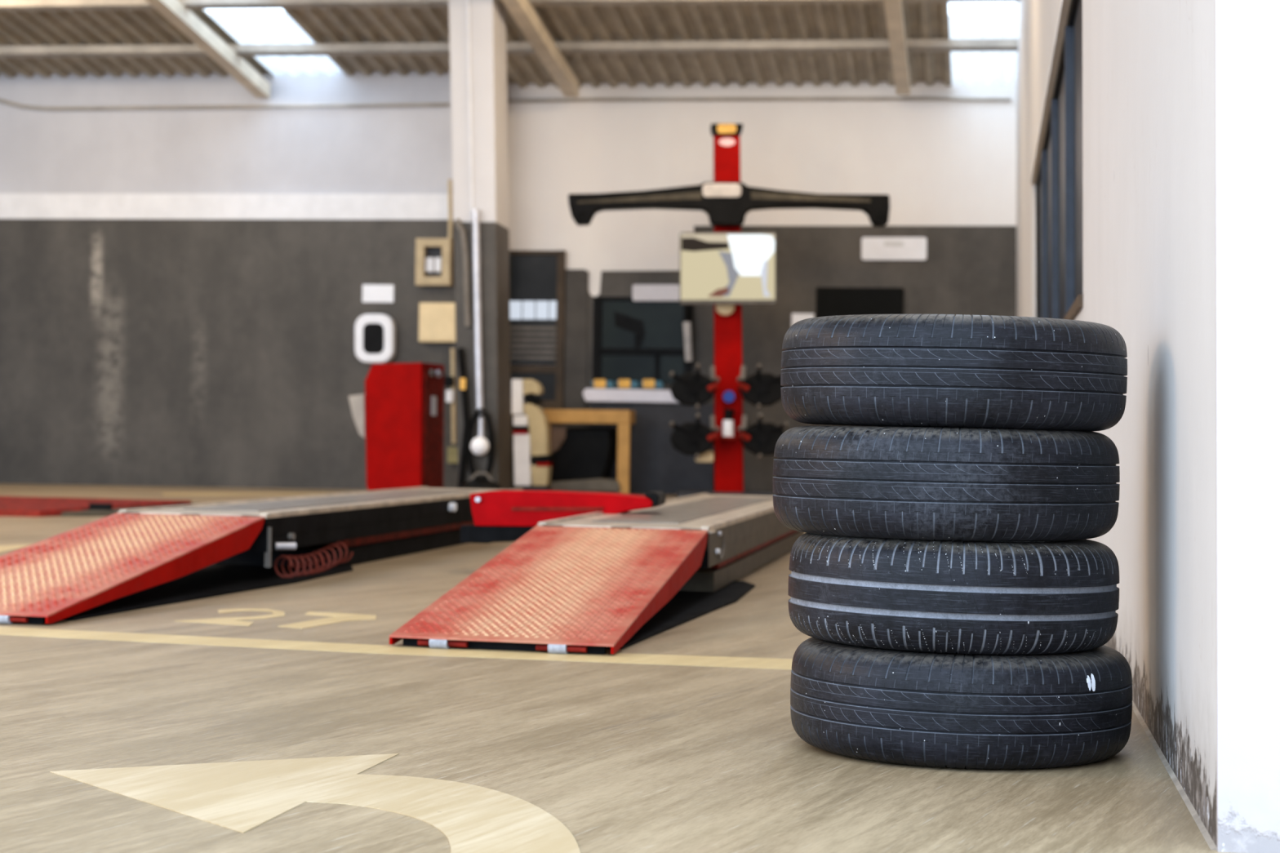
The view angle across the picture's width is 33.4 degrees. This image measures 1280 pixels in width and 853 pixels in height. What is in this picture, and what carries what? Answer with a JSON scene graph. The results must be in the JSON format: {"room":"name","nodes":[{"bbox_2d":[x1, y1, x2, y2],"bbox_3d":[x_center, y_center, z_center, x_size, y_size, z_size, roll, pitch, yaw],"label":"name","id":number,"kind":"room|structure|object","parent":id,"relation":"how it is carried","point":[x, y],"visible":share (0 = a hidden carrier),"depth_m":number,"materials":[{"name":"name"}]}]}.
{"room":"auto repair garage","nodes":[
{"label":"auto repair garage","id":0,"kind":"room"},
{"bbox_2d":[0,12,509,489],"bbox_3d":[-9.302,-1.890,22.899,15.914,4.900,0.760,1,0,6],"label":"wall","id":1,"kind":"structure","parent":0,"point":[202,353],"depth_m":21.99,"materials":[{"name":"paint"}]},
{"bbox_2d":[0,98,448,110],"bbox_3d":[-4.493,-3.366,22.011,5.120,0.198,0.036,1,0,6],"label":"cable conduit","id":2,"kind":"object","parent":1,"relation":"attached to","point":[392,104],"visible":1,"depth_m":21.97,"materials":[{"name":"metal"}]},
{"bbox_2d":[0,193,453,219],"bbox_3d":[-9.334,-2.333,22.569,15.914,0.264,0.070,1,0,6],"label":"trim","id":3,"kind":"structure","parent":1,"relation":"attached to","point":[12,206],"depth_m":21.96,"materials":[{"name":"white paint"}]},
{"bbox_2d":[355,314,395,363],"bbox_3d":[-2.692,-0.893,21.683,0.403,0.498,0.148,1,0,6],"label":"dispenser","id":4,"kind":"object","parent":1,"relation":"attached to","point":[375,334],"depth_m":21.61,"materials":[{"name":"white plastic"}]},
{"bbox_2d":[362,284,394,302],"bbox_3d":[-2.670,-1.356,21.753,0.326,0.181,0.020,1,0,6],"label":"wall sign","id":5,"kind":"object","parent":1,"relation":"attached to","point":[371,293],"visible":1,"depth_m":21.74,"materials":[{"name":"white plastic"}]},
{"bbox_2d":[415,238,453,285],"bbox_3d":[-2.084,-1.664,21.610,0.354,0.474,0.154,1,0,6],"label":"meter box","id":6,"kind":"object","parent":1,"relation":"attached to","point":[433,259],"visible":1,"depth_m":21.55,"materials":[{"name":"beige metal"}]},
{"bbox_2d":[448,179,453,255],"bbox_3d":[-1.921,-2.114,21.578,0.055,0.772,0.045,1,0,0],"label":"pipe","id":7,"kind":"object","parent":6,"relation":"attached to","point":[450,181],"visible":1,"depth_m":21.56,"materials":[{"name":"beige metal"}]},
{"bbox_2d":[418,302,455,342],"bbox_3d":[-2.026,-1.052,21.606,0.410,0.398,0.140,1,0,6],"label":"junction box","id":8,"kind":"object","parent":1,"relation":"attached to","point":[437,321],"visible":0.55,"depth_m":21.54,"materials":[{"name":"beige plastic"}]},
{"bbox_2d":[447,447,457,463],"bbox_3d":[-1.852,0.291,21.572,0.164,0.162,0.160,1,0,6],"label":"box","id":9,"kind":"object","parent":1,"relation":"attached to","point":[452,458],"visible":0.51,"depth_m":21.50,"materials":[{"name":"plastic"}]},
{"bbox_2d":[450,347,456,443],"bbox_3d":[-1.887,-0.311,21.560,0.073,0.964,0.051,1,0,0],"label":"pipe","id":10,"kind":"object","parent":1,"relation":"attached to","point":[452,349],"visible":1,"depth_m":21.54,"materials":[{"name":"beige metal"}]},
{"bbox_2d":[444,376,454,402],"bbox_3d":[-1.931,-0.376,21.535,0.116,0.257,0.102,1,0,6],"label":"air regulator","id":11,"kind":"object","parent":10,"relation":"attached to","point":[448,380],"visible":0.86,"depth_m":21.49,"materials":[{"name":"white plastic"}]},
{"bbox_2d":[445,390,454,402],"bbox_3d":[-1.916,-0.307,21.523,0.084,0.120,0.084,1,0,0],"label":"bowl","id":12,"kind":"object","parent":11,"relation":"on","point":[449,393],"depth_m":21.49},
{"bbox_2d":[448,0,511,489],"bbox_3d":[-1.433,-1.605,19.138,0.515,4.514,0.690,1,0,6],"label":"pillar","id":13,"kind":"structure","parent":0,"point":[477,28],"depth_m":18.83,"materials":[{"name":"paint"}]},
{"bbox_2d":[453,218,471,326],"bbox_3d":[-1.565,-1.357,18.794,0.176,0.953,0.060,1,0,7],"label":"pipe","id":14,"kind":"object","parent":13,"relation":"attached to","point":[466,284],"visible":1,"depth_m":18.77,"materials":[{"name":"grey plastic"}]},
{"bbox_2d":[457,347,470,488],"bbox_3d":[-1.555,-0.067,18.763,0.128,1.251,0.060,1,0,6],"label":"power cable","id":15,"kind":"object","parent":13,"relation":"hanging from","point":[464,397],"visible":0.8,"depth_m":18.74,"materials":[{"name":"black plastic"}]},
{"bbox_2d":[459,377,466,389],"bbox_3d":[-1.555,-0.375,18.725,0.050,0.100,0.020,1,0,6],"label":"tag","id":16,"kind":"object","parent":15,"relation":"attached to","point":[462,380],"visible":1,"depth_m":18.72,"materials":[{"name":"plastic"}]},
{"bbox_2d":[471,208,483,418],"bbox_3d":[-1.426,-0.988,18.755,0.129,1.845,0.064,1,0,6],"label":"pipe","id":17,"kind":"object","parent":13,"relation":"attached to","point":[475,212],"visible":1,"depth_m":18.73,"materials":[{"name":"metal"}]},
{"bbox_2d":[466,408,495,478],"bbox_3d":[-1.394,0.172,18.640,0.257,0.667,0.177,1,0,0],"label":"air hose","id":18,"kind":"object","parent":13,"relation":"hanging from","point":[479,446],"visible":0.86,"depth_m":18.68,"materials":[{"name":"black plastic"}]},
{"bbox_2d":[0,0,1020,97],"bbox_3d":[-7.724,-4.900,13.397,23.331,2.877,20.428,1,0,6],"label":"ceiling","id":19,"kind":"structure","parent":0,"point":[567,44],"depth_m":20.48,"materials":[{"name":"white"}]},
{"bbox_2d":[0,483,1230,852],"bbox_3d":[-5.010,0.662,12.996,22.000,0.200,34.000,1,0,0],"label":"floor","id":20,"kind":"structure","parent":0,"point":[628,757],"depth_m":3.89,"materials":[{"name":"paint"}]},
{"bbox_2d":[0,543,32,552],"bbox_3d":[-3.024,0.568,9.443,0.209,0.001,1.969,1,0,3],"label":"floor marking","id":21,"kind":"object","parent":20,"relation":"on","point":[2,548],"depth_m":10.11,"materials":[{"name":"yellow paint"}]},
{"bbox_2d":[0,496,194,516],"bbox_3d":[-4.853,0.534,14.583,4.099,0.120,1.596,1,0,4],"label":"ramp","id":22,"kind":"object","parent":20,"relation":"on","point":[10,506],"visible":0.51,"depth_m":14.34,"materials":[{"name":"red paint"}]},
{"bbox_2d":[163,493,333,495],"bbox_3d":[-3.498,0.622,19.634,1.999,0.001,0.696,1,0,-29],"label":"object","id":23,"kind":"structure","parent":20,"relation":"on","point":[164,494],"depth_m":19.47,"materials":[{"name":"yellow paint"}]},
{"bbox_2d":[0,486,523,624],"bbox_3d":[-1.428,0.460,9.243,0.700,0.261,6.372,1,0,9],"label":"ramp","id":24,"kind":"object","parent":20,"relation":"on","point":[131,559],"visible":1,"depth_m":7.81,"materials":[{"name":"red metal"}]},
{"bbox_2d":[61,563,352,620],"bbox_3d":[-1.663,0.574,7.678,0.660,0.008,2.807,1,0,9],"label":"shadow","id":25,"kind":"object","parent":24,"relation":"on","point":[215,580],"depth_m":7.78,"materials":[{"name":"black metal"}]},
{"bbox_2d":[173,608,376,628],"bbox_3d":[-1.121,0.577,6.445,0.586,0.001,0.517,1,0,26],"label":"floor number","id":26,"kind":"object","parent":20,"relation":"on","point":[339,617],"depth_m":6.40,"materials":[{"name":"yellow paint"}]},
{"bbox_2d":[49,753,580,852],"bbox_3d":[-0.353,0.568,2.959,0.594,0.001,1.474,1,0,-28],"label":"floor arrow","id":27,"kind":"object","parent":20,"relation":"on","point":[241,797],"depth_m":3.27,"materials":[{"name":"beige paint"}]},
{"bbox_2d":[348,362,444,490],"bbox_3d":[-2.280,0.028,19.750,0.858,1.224,0.620,1,0,14],"label":"cabinet","id":28,"kind":"object","parent":20,"relation":"on","point":[399,415],"visible":0.84,"depth_m":19.44,"materials":[{"name":"red metal"}]},
{"bbox_2d":[0,626,792,669],"bbox_3d":[-0.802,0.577,5.629,3.653,0.001,0.309,1,0,16],"label":"floor line","id":29,"kind":"object","parent":20,"relation":"on","point":[646,659],"depth_m":5.51,"materials":[{"name":"yellow paint"}]},
{"bbox_2d":[461,471,501,489],"bbox_3d":[-1.376,0.520,18.487,0.358,0.250,0.239,1,0,0],"label":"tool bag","id":30,"kind":"object","parent":20,"relation":"on","point":[473,483],"visible":0.64,"depth_m":18.41,"materials":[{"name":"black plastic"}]},
{"bbox_2d":[511,379,554,490],"bbox_3d":[-1.050,0.102,20.888,0.396,1.124,0.260,1,0,7],"label":"machine","id":31,"kind":"object","parent":20,"relation":"on","point":[531,431],"visible":0.96,"depth_m":20.78,"materials":[{"name":"white paint"}]},
{"bbox_2d":[550,478,620,492],"bbox_3d":[-0.516,0.583,21.146,0.695,0.141,0.420,1,0,6],"label":"roll","id":32,"kind":"object","parent":20,"relation":"on","point":[598,485],"visible":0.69,"depth_m":20.94,"materials":[{"name":"grey"}]},
{"bbox_2d":[550,426,617,481],"bbox_3d":[-0.574,0.279,21.336,0.638,0.551,0.540,1,0,6],"label":"bin","id":33,"kind":"object","parent":32,"relation":"on","point":[578,453],"visible":0.83,"depth_m":21.12,"materials":[{"name":"plastic"}]},
{"bbox_2d":[542,408,635,493],"bbox_3d":[-0.528,0.255,21.226,0.905,0.837,0.470,1,0,6],"label":"wooden table","id":34,"kind":"object","parent":20,"relation":"on","point":[624,418],"visible":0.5,"depth_m":20.96,"materials":[{"name":"brown wood"}]},
{"bbox_2d":[389,493,804,654],"bbox_3d":[0.187,0.479,8.613,0.700,0.261,6.372,1,0,9],"label":"ramp","id":35,"kind":"object","parent":20,"relation":"on","point":[597,582],"visible":0.98,"depth_m":6.56,"materials":[{"name":"red metal"}]},
{"bbox_2d":[460,489,666,543],"bbox_3d":[-0.319,0.371,8.695,0.837,0.224,0.274,1,0,9],"label":"beam","id":36,"kind":"structure","parent":35,"relation":"on","point":[503,515],"depth_m":8.60,"materials":[{"name":"red metal"}]},
{"bbox_2d":[606,580,755,649],"bbox_3d":[-0.048,0.593,7.048,0.660,0.008,2.807,1,0,9],"label":"shadow","id":37,"kind":"object","parent":35,"relation":"on","point":[692,602],"depth_m":7.10,"materials":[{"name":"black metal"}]},
{"bbox_2d":[582,388,714,494],"bbox_3d":[0.097,0.202,21.698,1.333,1.155,0.410,1,0,6],"label":"workbench","id":38,"kind":"object","parent":20,"relation":"on","point":[655,465],"depth_m":21.53,"materials":[{"name":"grey metal"}]},
{"bbox_2d":[591,379,615,388],"bbox_3d":[-0.372,-0.434,21.696,0.230,0.089,0.210,1,0,7],"label":"tray","id":39,"kind":"object","parent":38,"relation":"on","point":[597,384],"visible":1,"depth_m":21.60,"materials":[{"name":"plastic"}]},
{"bbox_2d":[615,379,639,388],"bbox_3d":[-0.124,-0.433,21.668,0.229,0.089,0.210,1,0,6],"label":"tray","id":40,"kind":"object","parent":38,"relation":"on","point":[621,384],"visible":1,"depth_m":21.57,"materials":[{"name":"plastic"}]},
{"bbox_2d":[582,388,679,403],"bbox_3d":[-0.027,-0.309,21.716,1.069,0.136,0.410,1,0,6],"label":"countertop","id":41,"kind":"structure","parent":38,"relation":"on","point":[592,395],"depth_m":21.52,"materials":[{"name":"white"}]},
{"bbox_2d":[640,379,664,388],"bbox_3d":[0.124,-0.433,21.639,0.228,0.089,0.210,1,0,6],"label":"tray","id":42,"kind":"object","parent":38,"relation":"on","point":[646,384],"visible":1,"depth_m":21.54,"materials":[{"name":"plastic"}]},
{"bbox_2d":[568,123,889,497],"bbox_3d":[0.812,-1.078,20.059,2.993,3.526,0.595,1,0,0],"label":"machine","id":43,"kind":"object","parent":20,"relation":"on","point":[726,201],"visible":0.87,"depth_m":19.83,"materials":[{"name":"red metal"}]},
{"bbox_2d":[669,363,719,409],"bbox_3d":[0.504,-0.368,19.811,0.466,0.427,0.383,1,0,0],"label":"clamp","id":44,"kind":"object","parent":43,"relation":"attached to","point":[696,388],"visible":1,"depth_m":19.70,"materials":[{"name":"black metal"}]},
{"bbox_2d":[669,413,719,459],"bbox_3d":[0.504,0.090,19.808,0.466,0.427,0.383,1,0,0],"label":"clamp","id":45,"kind":"object","parent":43,"relation":"attached to","point":[688,438],"visible":1,"depth_m":19.70,"materials":[{"name":"black metal"}]},
{"bbox_2d":[695,450,713,462],"bbox_3d":[0.601,0.279,19.929,0.169,0.109,0.100,1,0,0],"label":"cup","id":46,"kind":"object","parent":43,"relation":"attached to","point":[708,456],"visible":0.76,"depth_m":19.88,"materials":[{"name":"plastic"}]},
{"bbox_2d":[680,232,776,304],"bbox_3d":[0.812,-1.463,19.733,0.898,0.676,0.071,1,0,0],"label":"monitor","id":47,"kind":"object","parent":43,"relation":"attached to","point":[716,268],"visible":1,"depth_m":19.71,"materials":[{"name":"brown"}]},
{"bbox_2d":[722,408,734,436],"bbox_3d":[0.826,-0.038,19.901,0.117,0.261,0.112,1,0,0],"label":"bottle","id":48,"kind":"object","parent":43,"relation":"on","point":[727,422],"visible":1,"depth_m":19.86,"materials":[{"name":"white plastic"}]},
{"bbox_2d":[736,363,783,409],"bbox_3d":[1.124,-0.367,19.811,0.466,0.427,0.383,1,0,0],"label":"clamp","id":49,"kind":"object","parent":43,"relation":"attached to","point":[759,389],"visible":0.87,"depth_m":19.70,"materials":[{"name":"black metal"}]},
{"bbox_2d":[737,413,787,459],"bbox_3d":[1.134,0.091,19.808,0.466,0.427,0.383,1,0,0],"label":"clamp","id":50,"kind":"object","parent":43,"relation":"attached to","point":[760,438],"visible":0.93,"depth_m":19.70,"materials":[{"name":"black metal"}]},
{"bbox_2d":[790,637,1132,769],"bbox_3d":[0.583,0.490,3.897,0.616,0.199,0.616,1,0,38],"label":"tyre","id":51,"kind":"object","parent":20,"relation":"on","point":[967,711],"visible":0.86,"depth_m":3.63,"materials":[{"name":"rubber"}]},
{"bbox_2d":[787,533,1119,654],"bbox_3d":[0.570,0.295,3.898,0.597,0.202,0.597,0,0,44],"label":"tyre","id":52,"kind":"object","parent":51,"relation":"on","point":[952,597],"visible":0.91,"depth_m":3.64,"materials":[{"name":"rubber"}]},
{"bbox_2d":[772,425,1119,541],"bbox_3d":[0.556,0.100,3.900,0.626,0.196,0.626,1,0,29],"label":"tyre","id":53,"kind":"object","parent":52,"relation":"on","point":[927,483],"visible":1,"depth_m":3.63,"materials":[{"name":"rubber"}]},
{"bbox_2d":[780,314,1127,431],"bbox_3d":[0.570,-0.094,3.900,0.625,0.201,0.625,1,0,-20],"label":"tyre","id":54,"kind":"object","parent":53,"relation":"on","point":[949,371],"visible":0.98,"depth_m":3.63,"materials":[{"name":"rubber"}]},
{"bbox_2d":[507,14,1016,492],"bbox_3d":[1.465,-1.685,21.939,6.003,5.019,0.330,1,0,6],"label":"wall","id":55,"kind":"structure","parent":0,"point":[947,169],"depth_m":21.80,"materials":[{"name":"paint"}]},
{"bbox_2d":[509,250,565,488],"bbox_3d":[-1.127,-0.559,22.060,0.685,2.526,0.060,1,0,7],"label":"door","id":56,"kind":"structure","parent":55,"relation":"in","point":[535,276],"depth_m":22.05,"materials":[{"name":"grey metal"}]},
{"bbox_2d":[509,301,556,319],"bbox_3d":[-1.081,-1.203,22.051,0.546,0.193,0.013,1,0,7],"label":"window","id":57,"kind":"structure","parent":56,"relation":"attached to","point":[528,307],"depth_m":22.05,"materials":[{"name":"grey glass"}]},
{"bbox_2d":[591,296,693,383],"bbox_3d":[0.029,-0.882,21.935,1.036,0.902,0.050,1,0,6],"label":"window","id":58,"kind":"structure","parent":55,"relation":"in","point":[637,325],"depth_m":21.93,"materials":[{"name":"black glass"}]},
{"bbox_2d":[632,284,679,301],"bbox_3d":[0.167,-1.371,21.870,0.489,0.170,0.045,1,0,6],"label":"wall sign","id":59,"kind":"object","parent":55,"relation":"attached to","point":[640,292],"visible":0.95,"depth_m":21.85,"materials":[{"name":"white plastic"}]},
{"bbox_2d":[683,304,692,361],"bbox_3d":[0.487,-0.963,21.709,0.103,0.602,0.080,1,0,0],"label":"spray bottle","id":60,"kind":"object","parent":55,"relation":"attached to","point":[686,323],"visible":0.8,"depth_m":21.68,"materials":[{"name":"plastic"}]},
{"bbox_2d":[507,96,1011,102],"bbox_3d":[1.165,-3.343,21.820,5.196,0.057,0.040,1,0,6],"label":"cable conduit","id":61,"kind":"object","parent":55,"relation":"attached to","point":[828,98],"visible":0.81,"depth_m":21.80,"materials":[{"name":"metal"}]},
{"bbox_2d":[791,313,814,324],"bbox_3d":[1.662,-1.075,21.748,0.229,0.154,0.044,1,0,6],"label":"wall sign","id":62,"kind":"object","parent":55,"relation":"attached to","point":[796,317],"visible":0.49,"depth_m":21.73,"materials":[{"name":"white plastic"}]},
{"bbox_2d":[816,287,903,317],"bbox_3d":[2.228,-1.104,21.654,0.881,0.611,0.074,1,0,6],"label":"television","id":63,"kind":"object","parent":55,"relation":"attached to","point":[830,301],"visible":0.46,"depth_m":21.62,"materials":[{"name":"black plastic"}]},
{"bbox_2d":[861,237,926,260],"bbox_3d":[2.579,-1.805,21.652,0.660,0.234,0.037,1,0,6],"label":"wall sign","id":64,"kind":"object","parent":55,"relation":"attached to","point":[872,248],"visible":1,"depth_m":21.64,"materials":[{"name":"white plastic"}]},
{"bbox_2d":[884,241,903,246],"bbox_3d":[2.575,-1.852,21.637,0.193,0.049,0.004,1,0,6],"label":"print","id":65,"kind":"object","parent":64,"relation":"attached to","point":[886,243],"depth_m":21.63},
{"bbox_2d":[1015,0,1217,847],"bbox_3d":[2.592,-2.986,12.364,0.658,7.300,19.120,1,0,9],"label":"wall","id":66,"kind":"structure","parent":0,"point":[1148,228],"depth_m":3.94,"materials":[{"name":"white paint"}]},
{"bbox_2d":[1030,0,1083,319],"bbox_3d":[2.074,-1.016,10.584,0.132,1.318,7.450,1,0,9],"label":"window","id":67,"kind":"structure","parent":66,"relation":"in","point":[1057,167],"depth_m":9.71,"materials":[{"name":"black glass"}]},
{"bbox_2d":[1132,700,1217,850],"bbox_3d":[2.300,0.655,12.230,0.018,0.009,18.820,1,0,9],"label":"baseboard","id":68,"kind":"structure","parent":66,"relation":"attached to","point":[1193,813],"depth_m":3.49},
{"bbox_2d":[1214,0,1279,852],"bbox_3d":[2.519,-3.043,2.685,3.608,7.300,0.012,1,0,9],"label":"wall","id":69,"kind":"structure","parent":0,"point":[1247,32],"depth_m":2.93,"materials":[{"name":"white paint"}]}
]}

